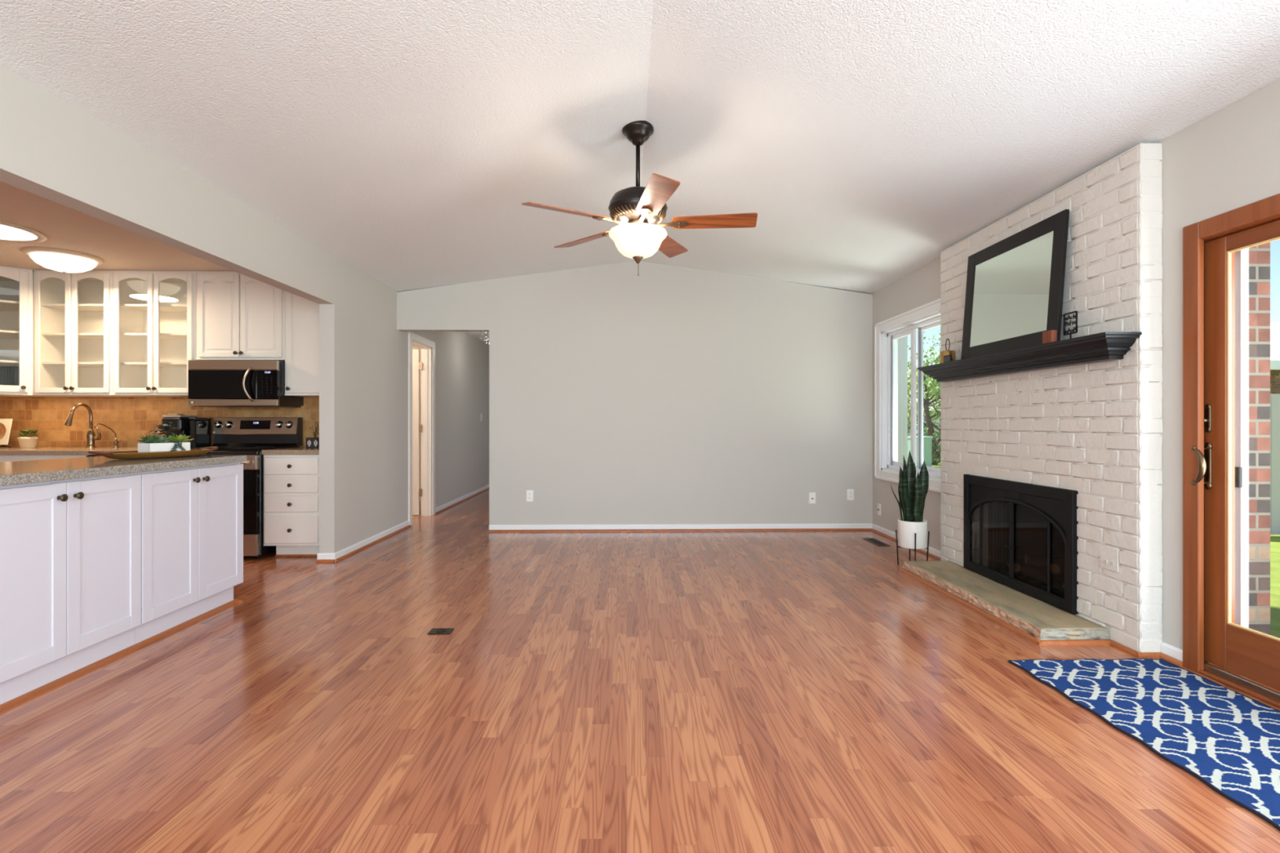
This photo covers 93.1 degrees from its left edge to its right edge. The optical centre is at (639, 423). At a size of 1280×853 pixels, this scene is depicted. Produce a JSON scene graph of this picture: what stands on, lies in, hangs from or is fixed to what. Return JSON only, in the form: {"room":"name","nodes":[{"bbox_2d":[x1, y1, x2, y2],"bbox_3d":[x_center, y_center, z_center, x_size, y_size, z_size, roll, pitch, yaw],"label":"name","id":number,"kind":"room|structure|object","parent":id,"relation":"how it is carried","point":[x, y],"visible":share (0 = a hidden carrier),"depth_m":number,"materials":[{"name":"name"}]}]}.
{"room":"living room","nodes":[
{"label":"living room","id":0,"kind":"room"},
{"bbox_2d":[0,63,488,553],"bbox_3d":[-2.496,-0.119,3.896,0.120,2.465,12.900,0,0,-1],"label":"wall","id":1,"kind":"structure","parent":0,"point":[51,148],"depth_m":4.88,"materials":[{"name":"grey paint"}]},
{"bbox_2d":[315,553,335,562],"bbox_3d":[-2.516,1.079,4.860,0.142,0.068,0.031,0,0,-1],"label":"baseboard","id":2,"kind":"structure","parent":1,"relation":"attached to","point":[322,557],"depth_m":4.86,"materials":[{"name":"white wood"}]},
{"bbox_2d":[334,520,410,561],"bbox_3d":[-2.460,1.079,5.700,0.031,0.068,1.645,0,0,-1],"label":"baseboard","id":3,"kind":"structure","parent":1,"relation":"attached to","point":[345,553],"depth_m":5.51,"materials":[{"name":"white wood"}]},
{"bbox_2d":[435,484,488,514],"bbox_3d":[-2.530,1.079,8.874,0.031,0.068,2.945,0,0,-1],"label":"baseboard","id":4,"kind":"structure","parent":1,"relation":"attached to","point":[464,498],"depth_m":8.50,"materials":[{"name":"white wood"}]},
{"bbox_2d":[412,345,421,502],"bbox_3d":[-3.744,-0.107,7.184,2.230,2.440,2.870,0,0,-1],"label":"wall","id":5,"kind":"structure","parent":0,"point":[413,347],"depth_m":8.53,"materials":[{"name":"white paint"}]},
{"bbox_2d":[408,331,435,525],"bbox_3d":[-2.914,0.063,6.953,0.858,2.100,0.880,0,0,-1],"label":"door","id":6,"kind":"structure","parent":5,"relation":"in","point":[427,366],"depth_m":7.28,"materials":[{"name":"white paint"}]},
{"bbox_2d":[396,261,872,524],"bbox_3d":[-0.034,-0.292,6.321,5.010,2.810,0.120,0,0,-1],"label":"wall","id":7,"kind":"structure","parent":0,"point":[663,394],"depth_m":6.27,"materials":[{"name":"grey paint"}]},
{"bbox_2d":[526,490,533,501],"bbox_3d":[-1.132,0.748,6.232,0.070,0.115,0.010,0,0,-1],"label":"wall outlet","id":8,"kind":"object","parent":7,"relation":"attached to","point":[529,493],"visible":1,"depth_m":6.23,"materials":[{"name":"white plastic"}]},
{"bbox_2d":[488,523,871,532],"bbox_3d":[0.438,1.079,6.256,3.970,0.068,0.031,0,0,-1],"label":"baseboard","id":9,"kind":"structure","parent":7,"relation":"attached to","point":[852,526],"depth_m":6.25,"materials":[{"name":"white wood"}]},
{"bbox_2d":[808,492,815,503],"bbox_3d":[1.789,0.778,6.292,0.070,0.115,0.018,0,0,-1],"label":"cable jack","id":10,"kind":"object","parent":7,"relation":"attached to","point":[811,495],"visible":1,"depth_m":6.29,"materials":[{"name":"white plastic"}]},
{"bbox_2d":[847,488,853,500],"bbox_3d":[2.188,0.743,6.305,0.070,0.115,0.010,0,0,-1],"label":"wall outlet","id":11,"kind":"object","parent":7,"relation":"attached to","point":[850,491],"visible":1,"depth_m":6.30,"materials":[{"name":"white plastic"}]},
{"bbox_2d":[0,489,1279,852],"bbox_3d":[-1.688,1.186,3.964,9.200,0.154,13.200,0,0,-1],"label":"floor","id":12,"kind":"structure","parent":0,"point":[782,691],"depth_m":2.26,"materials":[{"name":"laminate"}]},
{"bbox_2d":[0,454,93,462],"bbox_3d":[-4.991,0.686,5.251,0.948,0.853,0.656,0,0,-1],"label":"base cabinet","id":13,"kind":"object","parent":12,"relation":"on","point":[3,458],"visible":0.12,"depth_m":4.94,"materials":[{"name":"white paint"}]},
{"bbox_2d":[0,472,141,712],"bbox_3d":[-2.741,0.677,2.591,0.634,0.872,0.802,0,0,-1],"label":"base cabinet","id":14,"kind":"object","parent":12,"relation":"on","point":[70,549],"visible":1,"depth_m":2.59,"materials":[{"name":"white paint"}]},
{"bbox_2d":[0,455,246,486],"bbox_3d":[-2.843,0.219,2.966,0.825,0.040,1.615,0,0,-1],"label":"countertop","id":15,"kind":"structure","parent":14,"relation":"on","point":[13,473],"depth_m":2.92,"materials":[{"name":"stone"}]},
{"bbox_2d":[87,446,217,459],"bbox_3d":[-2.778,0.171,3.500,0.250,0.050,0.655,0,0,21],"label":"serving tray","id":16,"kind":"object","parent":15,"relation":"on","point":[193,452],"visible":0.94,"depth_m":3.40,"materials":[{"name":"brown wood"}]},
{"bbox_2d":[137,420,193,452],"bbox_3d":[-2.748,0.089,3.505,0.178,0.207,0.299,0,0,21],"label":"succulent planter","id":17,"kind":"object","parent":16,"relation":"on","point":[151,443],"visible":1,"depth_m":3.47,"materials":[{"name":"white ceramic"}]},
{"bbox_2d":[134,462,244,648],"bbox_3d":[-2.758,0.677,3.391,0.634,0.872,0.797,0,0,-1],"label":"base cabinet","id":18,"kind":"object","parent":12,"relation":"on","point":[192,517],"visible":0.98,"depth_m":3.33,"materials":[{"name":"white paint"}]},
{"bbox_2d":[190,417,302,559],"bbox_3d":[-3.482,0.530,5.218,0.755,1.165,0.743,0,0,-1],"label":"range","id":19,"kind":"object","parent":12,"relation":"on","point":[233,436],"visible":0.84,"depth_m":5.32,"materials":[{"name":"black metal"}]},
{"bbox_2d":[190,445,298,451],"bbox_3d":[-3.482,0.218,5.217,0.755,0.020,0.615,0,0,-1],"label":"cooktop","id":20,"kind":"object","parent":19,"relation":"in","point":[220,448],"depth_m":5.14,"materials":[{"name":"black glass"}]},
{"bbox_2d":[263,454,319,556],"bbox_3d":[-2.845,0.686,5.284,0.507,0.853,0.684,0,0,-1],"label":"base cabinet","id":21,"kind":"object","parent":12,"relation":"on","point":[291,482],"visible":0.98,"depth_m":4.97,"materials":[{"name":"white paint"}]},
{"bbox_2d":[261,447,319,454],"bbox_3d":[-2.844,0.239,5.298,0.511,0.038,0.678,0,0,-1],"label":"countertop","id":22,"kind":"structure","parent":21,"relation":"on","point":[295,451],"depth_m":4.96,"materials":[{"name":"stone"}]},
{"bbox_2d":[305,421,319,448],"bbox_3d":[-2.893,0.103,5.399,0.113,0.234,0.114,0,0,-1],"label":"planter","id":23,"kind":"object","parent":22,"relation":"on","point":[310,442],"visible":0.94,"depth_m":5.35,"materials":[{"name":"black"}]},
{"bbox_2d":[426,628,454,634],"bbox_3d":[-1.061,1.109,3.235,0.120,0.008,0.085,0,0,-1],"label":"floor vent","id":24,"kind":"object","parent":12,"relation":"on","point":[433,631],"visible":1,"depth_m":3.23,"materials":[{"name":"brown metal"}]},
{"bbox_2d":[862,537,889,546],"bbox_3d":[2.206,1.110,5.670,0.110,0.006,0.360,0,0,-1],"label":"floor vent","id":25,"kind":"object","parent":12,"relation":"in","point":[878,543],"visible":1,"depth_m":5.64,"materials":[{"name":"brown metal"}]},
{"bbox_2d":[866,538,886,545],"bbox_3d":[2.206,1.107,5.669,0.070,0.002,0.318,0,0,-1],"label":"vent grille","id":26,"kind":"object","parent":25,"relation":"attached to","point":[874,541],"depth_m":5.64,"materials":[{"name":"black metal"}]},
{"bbox_2d":[895,529,929,564],"bbox_3d":[2.132,0.977,4.748,0.178,0.272,0.178,0,0,-31],"label":"plant stand","id":27,"kind":"object","parent":12,"relation":"on","point":[897,546],"visible":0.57,"depth_m":4.72,"materials":[{"name":"black metal"}]},
{"bbox_2d":[890,450,928,549],"bbox_3d":[2.112,0.590,4.748,0.265,0.754,0.212,0,0,-1],"label":"snake plant","id":28,"kind":"object","parent":27,"relation":"on","point":[913,491],"visible":1,"depth_m":4.70,"materials":[{"name":"green plant"}]},
{"bbox_2d":[899,560,1110,645],"bbox_3d":[2.171,1.077,3.821,0.379,0.072,1.560,0,0,-1],"label":"hearth slab","id":29,"kind":"object","parent":12,"relation":"on","point":[1042,623],"visible":1,"depth_m":3.48,"materials":[{"name":"stone"}]},
{"bbox_2d":[963,474,1078,614],"bbox_3d":[2.349,0.704,3.836,0.060,0.674,1.072,0,0,-1],"label":"fireplace screen","id":30,"kind":"object","parent":29,"relation":"on","point":[1029,548],"visible":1,"depth_m":3.72,"materials":[{"name":"black metal"}]},
{"bbox_2d":[1008,658,1279,831],"bbox_3d":[2.096,1.107,2.017,0.731,0.011,1.651,0,0,-1],"label":"area rug","id":31,"kind":"object","parent":12,"relation":"on","point":[1228,740],"visible":1,"depth_m":2.27,"materials":[{"name":"blue fabric"}]},
{"bbox_3d":[-5.721,0.686,5.235,0.510,0.853,0.656,0,0,-1],"label":"base cabinet","id":32,"kind":"object","parent":12,"relation":"on","visible":0},
{"bbox_2d":[0,447,137,454],"bbox_3d":[-4.931,0.239,5.252,2.132,0.038,0.678,0,0,-1],"label":"countertop","id":33,"kind":"structure","parent":32,"relation":"on","point":[3,451],"depth_m":4.94,"materials":[{"name":"stone"}]},
{"bbox_2d":[0,418,12,447],"bbox_3d":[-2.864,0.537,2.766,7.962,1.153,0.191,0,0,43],"label":"decorative plaque","id":34,"kind":"object","parent":33,"relation":"on","point":[5,424],"visible":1,"depth_m":5.40,"materials":[{"name":"beige"}]},
{"bbox_2d":[16,428,39,448],"bbox_3d":[-5.394,0.133,5.351,0.181,0.173,0.164,0,0,-1],"label":"potted herb","id":35,"kind":"object","parent":33,"relation":"on","point":[27,442],"visible":0.99,"depth_m":5.33,"materials":[{"name":"beige ceramic"}]},
{"bbox_2d":[17,436,38,448],"bbox_3d":[-5.399,0.171,5.353,0.132,0.098,0.131,0,0,-1],"label":"pot","id":36,"kind":"object","parent":35,"relation":"on","point":[24,442],"depth_m":5.31,"materials":[{"name":"beige ceramic"}]},
{"bbox_2d":[64,403,101,448],"bbox_3d":[-4.892,0.022,5.337,0.131,0.397,0.282,0,0,-1],"label":"kitchen faucet","id":37,"kind":"object","parent":33,"relation":"on","point":[91,435],"visible":1,"depth_m":5.42,"materials":[{"name":"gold metal"}]},
{"bbox_2d":[85,428,95,448],"bbox_3d":[-4.926,0.135,5.443,0.068,0.170,0.068,0,0,-1],"label":"faucet","id":38,"kind":"object","parent":37,"relation":"on","point":[91,435],"depth_m":5.42,"materials":[{"name":"silver metal"}]},
{"bbox_2d":[93,422,121,448],"bbox_3d":[-4.690,0.110,5.347,0.071,0.220,0.246,0,0,-1],"label":"tap","id":39,"kind":"object","parent":33,"relation":"on","point":[116,442],"visible":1,"depth_m":5.43,"materials":[{"name":"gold metal"}]},
{"bbox_2d":[112,436,118,448],"bbox_3d":[-4.706,0.170,5.448,0.044,0.100,0.043,0,0,-1],"label":"tap","id":40,"kind":"object","parent":39,"relation":"on","point":[115,442],"depth_m":5.44,"materials":[{"name":"silver metal"}]},
{"bbox_2d":[167,413,184,415],"bbox_3d":[-4.217,0.065,5.514,0.090,0.310,0.090,0,0,-1],"label":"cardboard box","id":41,"kind":"object","parent":33,"relation":"on","point":[168,414],"visible":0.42,"depth_m":5.47,"materials":[{"name":"brown"}]},
{"bbox_2d":[161,415,212,447],"bbox_3d":[-4.005,0.076,5.373,0.253,0.288,0.301,0,0,-1],"label":"coffee maker","id":42,"kind":"object","parent":33,"relation":"on","point":[199,429],"visible":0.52,"depth_m":5.30,"materials":[{"name":"black plastic"}]},
{"bbox_2d":[0,0,1279,345],"bbox_3d":[-1.776,-1.602,3.912,8.820,0.550,13.100,0,0,-1],"label":"ceiling","id":43,"kind":"structure","parent":0,"point":[406,141],"depth_m":2.92,"materials":[{"name":"white paint"}]},
{"bbox_2d":[0,220,47,242],"bbox_3d":[-4.452,-1.318,4.113,0.620,0.018,0.620,0,0,-1],"label":"ceiling light","id":44,"kind":"object","parent":43,"relation":"attached to","point":[9,232],"visible":1,"depth_m":4.22,"materials":[{"name":"beige glass"}]},
{"bbox_2d":[0,224,37,240],"bbox_3d":[-4.452,-1.313,4.113,0.530,0.007,0.530,0,0,-1],"label":"diffuser","id":45,"kind":"object","parent":44,"relation":"attached to","point":[7,232],"depth_m":4.22,"materials":[{"name":"white glass"}]},
{"bbox_2d":[21,246,104,272],"bbox_3d":[-4.557,-1.260,4.801,0.480,0.135,0.480,0,0,-1],"label":"ceiling light","id":46,"kind":"object","parent":43,"relation":"attached to","point":[63,260],"visible":1,"depth_m":4.69,"materials":[{"name":"beige glass"}]},
{"bbox_2d":[480,331,488,343],"bbox_3d":[-2.050,-1.206,8.462,0.330,0.243,0.336,0,0,-1],"label":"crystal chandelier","id":47,"kind":"object","parent":43,"relation":"hanging from","point":[484,335],"visible":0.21,"depth_m":8.42,"materials":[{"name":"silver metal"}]},
{"bbox_2d":[521,120,757,275],"bbox_3d":[0.016,-1.266,3.422,1.277,0.861,1.288,0,0,-1],"label":"ceiling fan","id":48,"kind":"object","parent":43,"relation":"hanging from","point":[638,211],"visible":0.99,"depth_m":3.35,"materials":[{"name":"brown wood"}]},
{"bbox_2d":[940,142,1162,652],"bbox_3d":[2.422,-0.112,3.821,0.119,2.453,1.854,0,0,-1],"label":"wall","id":49,"kind":"structure","parent":0,"point":[1093,430],"depth_m":3.17,"materials":[{"name":"white brick"}]},
{"bbox_2d":[916,332,1142,382],"bbox_3d":[2.280,-0.375,3.821,0.177,0.118,1.870,0,0,-1],"label":"mantel shelf","id":50,"kind":"object","parent":49,"relation":"attached to","point":[1103,346],"visible":1,"depth_m":3.41,"materials":[{"name":"black paint"}]},
{"bbox_2d":[939,338,955,363],"bbox_3d":[2.267,-0.530,4.471,0.106,0.192,0.106,0,0,-1],"label":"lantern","id":51,"kind":"object","parent":50,"relation":"on","point":[942,353],"visible":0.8,"depth_m":4.44,"materials":[{"name":"brown"}]},
{"bbox_2d":[943,355,950,362],"bbox_3d":[2.204,-0.462,4.354,0.002,0.039,0.080,0,0,-1],"label":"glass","id":52,"kind":"object","parent":51,"relation":"attached to","point":[946,358],"depth_m":4.36,"materials":[{"name":"grey"}]},
{"bbox_2d":[943,354,953,362],"bbox_3d":[2.228,-0.461,4.355,0.049,0.055,0.100,0,0,-1],"label":"frame","id":53,"kind":"object","parent":50,"relation":"on","point":[947,357],"visible":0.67,"depth_m":4.34,"materials":[{"name":"black metal"}]},
{"bbox_2d":[960,208,1069,359],"bbox_3d":[2.310,-0.804,3.797,0.086,0.739,0.950,0,0,-1],"label":"mirror","id":54,"kind":"object","parent":50,"relation":"on","point":[1015,284],"visible":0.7,"depth_m":3.70,"materials":[{"name":"black mirror"}]},
{"bbox_2d":[969,230,1053,346],"bbox_3d":[2.301,-0.804,3.796,0.004,0.570,0.780,4,0,-1],"label":"mirror glass","id":55,"kind":"object","parent":54,"relation":"attached to","point":[1011,291],"depth_m":3.74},
{"bbox_2d":[1042,329,1057,343],"bbox_3d":[2.228,-0.468,3.300,0.030,0.068,0.076,0,0,-1],"label":"wood block","id":56,"kind":"object","parent":50,"relation":"on","point":[1048,336],"visible":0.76,"depth_m":3.28,"materials":[{"name":"orange wood"}]},
{"bbox_2d":[1063,311,1077,338],"bbox_3d":[2.299,-0.514,3.241,0.044,0.160,0.099,0,0,-1],"label":"sign","id":57,"kind":"object","parent":50,"relation":"on","point":[1073,316],"visible":0.96,"depth_m":3.24,"materials":[{"name":"black metal"}]},
{"bbox_2d":[1100,553,1118,572],"bbox_3d":[2.375,0.708,3.073,0.010,0.070,0.115,0,0,-1],"label":"wall outlet","id":58,"kind":"object","parent":49,"relation":"attached to","point":[1108,562],"visible":1,"depth_m":3.07,"materials":[{"name":"beige paint"}]},
{"bbox_2d":[1102,559,1107,564],"bbox_3d":[2.372,0.708,3.093,0.004,0.032,0.027,0,0,-1],"label":"socket","id":59,"kind":"object","parent":58,"relation":"attached to","point":[1104,561],"depth_m":3.09,"materials":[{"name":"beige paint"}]},
{"bbox_2d":[1109,560,1114,567],"bbox_3d":[2.373,0.708,3.053,0.004,0.032,0.027,0,0,-1],"label":"socket","id":60,"kind":"object","parent":58,"relation":"attached to","point":[1111,562],"depth_m":3.05,"materials":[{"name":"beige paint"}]},
{"bbox_2d":[1110,640,1137,656],"bbox_3d":[2.371,1.103,2.978,0.019,0.020,0.170,0,0,-1],"label":"baseboard","id":61,"kind":"structure","parent":49,"relation":"attached to","point":[1115,644],"depth_m":2.97,"materials":[{"name":"brown wood"}]},
{"bbox_2d":[1135,652,1159,657],"bbox_3d":[2.432,1.103,2.890,0.130,0.020,0.019,0,0,-1],"label":"baseboard","id":62,"kind":"structure","parent":49,"relation":"attached to","point":[1140,655],"depth_m":2.88,"materials":[{"name":"brown wood"}]},
{"bbox_2d":[871,78,1279,649],"bbox_3d":[2.596,-0.119,2.007,0.160,2.465,8.900,0,0,-1],"label":"wall","id":63,"kind":"structure","parent":0,"point":[1228,160],"depth_m":2.81,"materials":[{"name":"grey paint"}]},
{"bbox_2d":[877,503,880,515],"bbox_3d":[2.417,0.873,6.145,0.018,0.115,0.070,0,0,-1],"label":"cable jack","id":64,"kind":"object","parent":63,"relation":"attached to","point":[878,504],"visible":1,"depth_m":6.13,"materials":[{"name":"white plastic"}]},
{"bbox_2d":[871,523,941,560],"bbox_3d":[2.424,1.079,5.530,0.031,0.068,1.570,0,0,-1],"label":"baseboard","id":65,"kind":"structure","parent":63,"relation":"attached to","point":[935,553],"depth_m":5.77,"materials":[{"name":"white wood"}]},
{"bbox_2d":[874,297,941,493],"bbox_3d":[2.508,-0.225,5.486,0.184,1.575,1.460,0,0,-1],"label":"window","id":66,"kind":"structure","parent":63,"relation":"in","point":[920,318],"depth_m":5.96,"materials":[{"name":"white plastic"}]},
{"bbox_2d":[1182,193,1279,708],"bbox_3d":[2.591,0.108,1.828,0.210,2.010,1.902,0,0,-1],"label":"door","id":67,"kind":"structure","parent":63,"relation":"in","point":[1220,645],"depth_m":2.67,"materials":[{"name":"brown wood"}]},
{"bbox_2d":[1159,642,1182,666],"bbox_3d":[2.483,1.079,2.835,0.031,0.068,0.120,0,0,-1],"label":"baseboard","id":68,"kind":"structure","parent":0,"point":[1171,654],"depth_m":2.83,"materials":[{"name":"white wood"}]},
{"bbox_2d":[1248,241,1270,635],"bbox_3d":[2.834,-0.912,3.823,0.375,4.349,1.800,0,0,-1],"label":"pillar","id":69,"kind":"structure","parent":0,"point":[1260,255],"depth_m":2.93,"materials":[{"name":"red brick"}]},
{"bbox_3d":[-4.411,-0.107,5.664,3.630,2.440,0.120,0,0,-1],"label":"wall","id":70,"kind":"structure","parent":0,"visible":0},
{"bbox_2d":[0,266,48,396],"bbox_3d":[-5.621,-0.783,5.195,0.746,1.084,0.762,0,0,-1],"label":"upper cabinet","id":71,"kind":"object","parent":70,"relation":"attached to","point":[16,284],"visible":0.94,"depth_m":5.24,"materials":[{"name":"white paint"}]},
{"bbox_2d":[0,299,19,311],"bbox_3d":[-5.628,-1.037,5.219,0.709,0.018,0.689,0,0,-1],"label":"shelf","id":72,"kind":"object","parent":71,"relation":"attached to","point":[5,305],"depth_m":5.31,"materials":[{"name":"white paint"}]},
{"bbox_2d":[0,329,19,338],"bbox_3d":[-5.628,-0.782,5.219,0.709,0.018,0.689,0,0,-1],"label":"shelf","id":73,"kind":"object","parent":71,"relation":"attached to","point":[4,334],"depth_m":5.27,"materials":[{"name":"white paint"}]},
{"bbox_2d":[0,360,19,366],"bbox_3d":[-5.628,-0.527,5.219,0.709,0.018,0.689,0,0,-1],"label":"shelf","id":74,"kind":"object","parent":71,"relation":"attached to","point":[2,362],"depth_m":5.28,"materials":[{"name":"white paint"}]},
{"bbox_2d":[33,270,131,396],"bbox_3d":[-4.918,-0.783,5.403,0.673,1.084,0.377,0,0,-1],"label":"upper cabinet","id":75,"kind":"object","parent":70,"relation":"attached to","point":[73,312],"visible":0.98,"depth_m":5.33,"materials":[{"name":"white paint"}]},
{"bbox_2d":[41,303,103,311],"bbox_3d":[-4.919,-1.037,5.446,0.637,0.018,0.266,0,0,-1],"label":"shelf","id":76,"kind":"object","parent":75,"relation":"attached to","point":[52,307],"depth_m":5.36,"materials":[{"name":"white paint"}]},
{"bbox_2d":[41,333,103,338],"bbox_3d":[-4.919,-0.782,5.446,0.637,0.018,0.266,0,0,-1],"label":"shelf","id":77,"kind":"object","parent":75,"relation":"attached to","point":[46,335],"depth_m":5.37,"materials":[{"name":"white paint"}]},
{"bbox_2d":[41,361,103,366],"bbox_3d":[-4.919,-0.527,5.446,0.637,0.018,0.266,0,0,-1],"label":"shelf","id":78,"kind":"object","parent":75,"relation":"attached to","point":[43,363],"depth_m":5.32,"materials":[{"name":"white paint"}]},
{"bbox_2d":[48,395,121,396],"bbox_3d":[-4.920,-0.239,5.383,0.600,0.006,0.040,0,0,-1],"label":"light","id":79,"kind":"object","parent":75,"relation":"attached to","point":[49,396],"visible":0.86,"depth_m":5.36,"materials":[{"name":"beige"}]},
{"bbox_2d":[112,271,196,396],"bbox_3d":[-4.225,-0.783,5.418,0.710,1.084,0.377,0,0,-1],"label":"upper cabinet","id":80,"kind":"object","parent":70,"relation":"attached to","point":[155,312],"visible":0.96,"depth_m":5.37,"materials":[{"name":"white paint"}]},
{"bbox_2d":[120,303,186,311],"bbox_3d":[-4.226,-1.037,5.462,0.674,0.018,0.266,0,0,-1],"label":"shelf","id":81,"kind":"object","parent":80,"relation":"attached to","point":[128,307],"depth_m":5.38,"materials":[{"name":"white paint"}]},
{"bbox_2d":[120,333,186,339],"bbox_3d":[-4.226,-0.782,5.462,0.674,0.018,0.266,0,0,-1],"label":"shelf","id":82,"kind":"object","parent":80,"relation":"attached to","point":[122,335],"depth_m":5.37,"materials":[{"name":"white paint"}]},
{"bbox_2d":[120,362,186,367],"bbox_3d":[-4.226,-0.527,5.462,0.674,0.018,0.266,0,0,-1],"label":"shelf","id":83,"kind":"object","parent":80,"relation":"attached to","point":[122,364],"depth_m":5.35,"materials":[{"name":"white paint"}]},
{"bbox_2d":[0,366,319,447],"bbox_3d":[-4.291,-0.173,5.601,3.386,0.787,0.012,0,0,-1],"label":"backsplash","id":84,"kind":"structure","parent":70,"relation":"attached to","point":[130,418],"depth_m":5.58,"materials":[{"name":"tile"}]},
{"bbox_2d":[195,271,284,361],"bbox_3d":[-3.488,-0.938,5.434,0.760,0.774,0.377,0,0,-1],"label":"upper cabinet","id":85,"kind":"object","parent":70,"relation":"attached to","point":[240,317],"visible":0.88,"depth_m":5.28,"materials":[{"name":"white paint"}]},
{"bbox_2d":[187,360,303,407],"bbox_3d":[-3.486,-0.342,5.368,0.755,0.394,0.485,0,0,-1],"label":"microwave","id":86,"kind":"object","parent":85,"relation":"attached to","point":[211,383],"visible":1,"depth_m":5.19,"materials":[{"name":"black metal"}]},
{"bbox_2d":[284,290,319,396],"bbox_3d":[-2.850,-0.783,5.448,0.512,1.084,0.377,0,0,-1],"label":"upper cabinet","id":87,"kind":"object","parent":70,"relation":"attached to","point":[301,314],"visible":0.39,"depth_m":5.29,"materials":[{"name":"white paint"}]},
{"label":"outside","id":88,"kind":"structure","parent":0,"visible":0},
{"bbox_2d":[931,443,1279,638],"bbox_3d":[35.982,1.263,18.295,67.250,0.001,85.000,0,0,-1],"label":"lawn","id":89,"kind":"structure","parent":88,"point":[1274,539],"depth_m":4.76,"materials":[{"name":"green plant"}]},
{"bbox_2d":[897,335,907,462],"bbox_3d":[3.412,-0.312,8.124,0.260,3.150,0.206,0,0,-1],"label":"trim","id":90,"kind":"structure","parent":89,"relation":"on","point":[902,342],"depth_m":8.03,"materials":[{"name":"white plastic"}]},
{"bbox_2d":[907,373,917,425],"bbox_3d":[10.368,-1.412,27.356,5.201,5.392,4.846,0,0,19],"label":"tree","id":91,"kind":"object","parent":89,"relation":"on","point":[910,374],"visible":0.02,"depth_m":26.05,"materials":[{"name":"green plant"}]},
{"bbox_2d":[907,435,933,467],"bbox_3d":[7.920,0.818,17.378,0.640,0.890,0.640,0,0,-1],"label":"utility box","id":92,"kind":"object","parent":89,"relation":"on","point":[926,439],"visible":0.25,"depth_m":17.08,"materials":[{"name":"green"}]},
{"bbox_2d":[907,350,939,443],"bbox_3d":[14.029,-1.375,33.099,5.951,5.331,6.460,0,0,-15],"label":"tree","id":93,"kind":"object","parent":89,"relation":"on","point":[925,429],"visible":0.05,"depth_m":32.67,"materials":[{"name":"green plant"}]},
{"bbox_2d":[907,392,940,440],"bbox_3d":[13.607,-0.412,40.809,12.000,3.350,6.000,0,0,-1],"label":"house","id":94,"kind":"structure","parent":89,"relation":"on","point":[938,420],"depth_m":38.42,"materials":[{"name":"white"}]},
{"bbox_2d":[907,330,941,459],"bbox_3d":[11.136,-1.091,21.548,5.002,4.775,4.598,0,0,6],"label":"tree","id":95,"kind":"object","parent":89,"relation":"on","point":[927,397],"visible":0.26,"depth_m":21.03,"materials":[{"name":"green plant"}]},
{"bbox_2d":[927,430,941,465],"bbox_3d":[8.922,0.679,18.345,1.320,1.239,1.202,0,0,-29],"label":"shrub","id":96,"kind":"object","parent":89,"relation":"on","point":[935,453],"visible":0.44,"depth_m":18.18,"materials":[{"name":"green plant"}]},
{"bbox_2d":[1270,393,1279,534],"bbox_3d":[9.577,0.458,6.842,7.150,1.570,0.060,0,0,-1],"label":"privacy fence","id":97,"kind":"object","parent":89,"relation":"on","point":[1274,397],"visible":0.08,"depth_m":6.76,"materials":[{"name":"grey"}]},
{"bbox_2d":[1270,322,1279,393],"bbox_3d":[21.745,-1.112,20.933,12.700,4.750,8.100,0,0,-1],"label":"house","id":98,"kind":"structure","parent":89,"relation":"on","point":[1274,326],"depth_m":17.41,"materials":[{"name":"white brick"}]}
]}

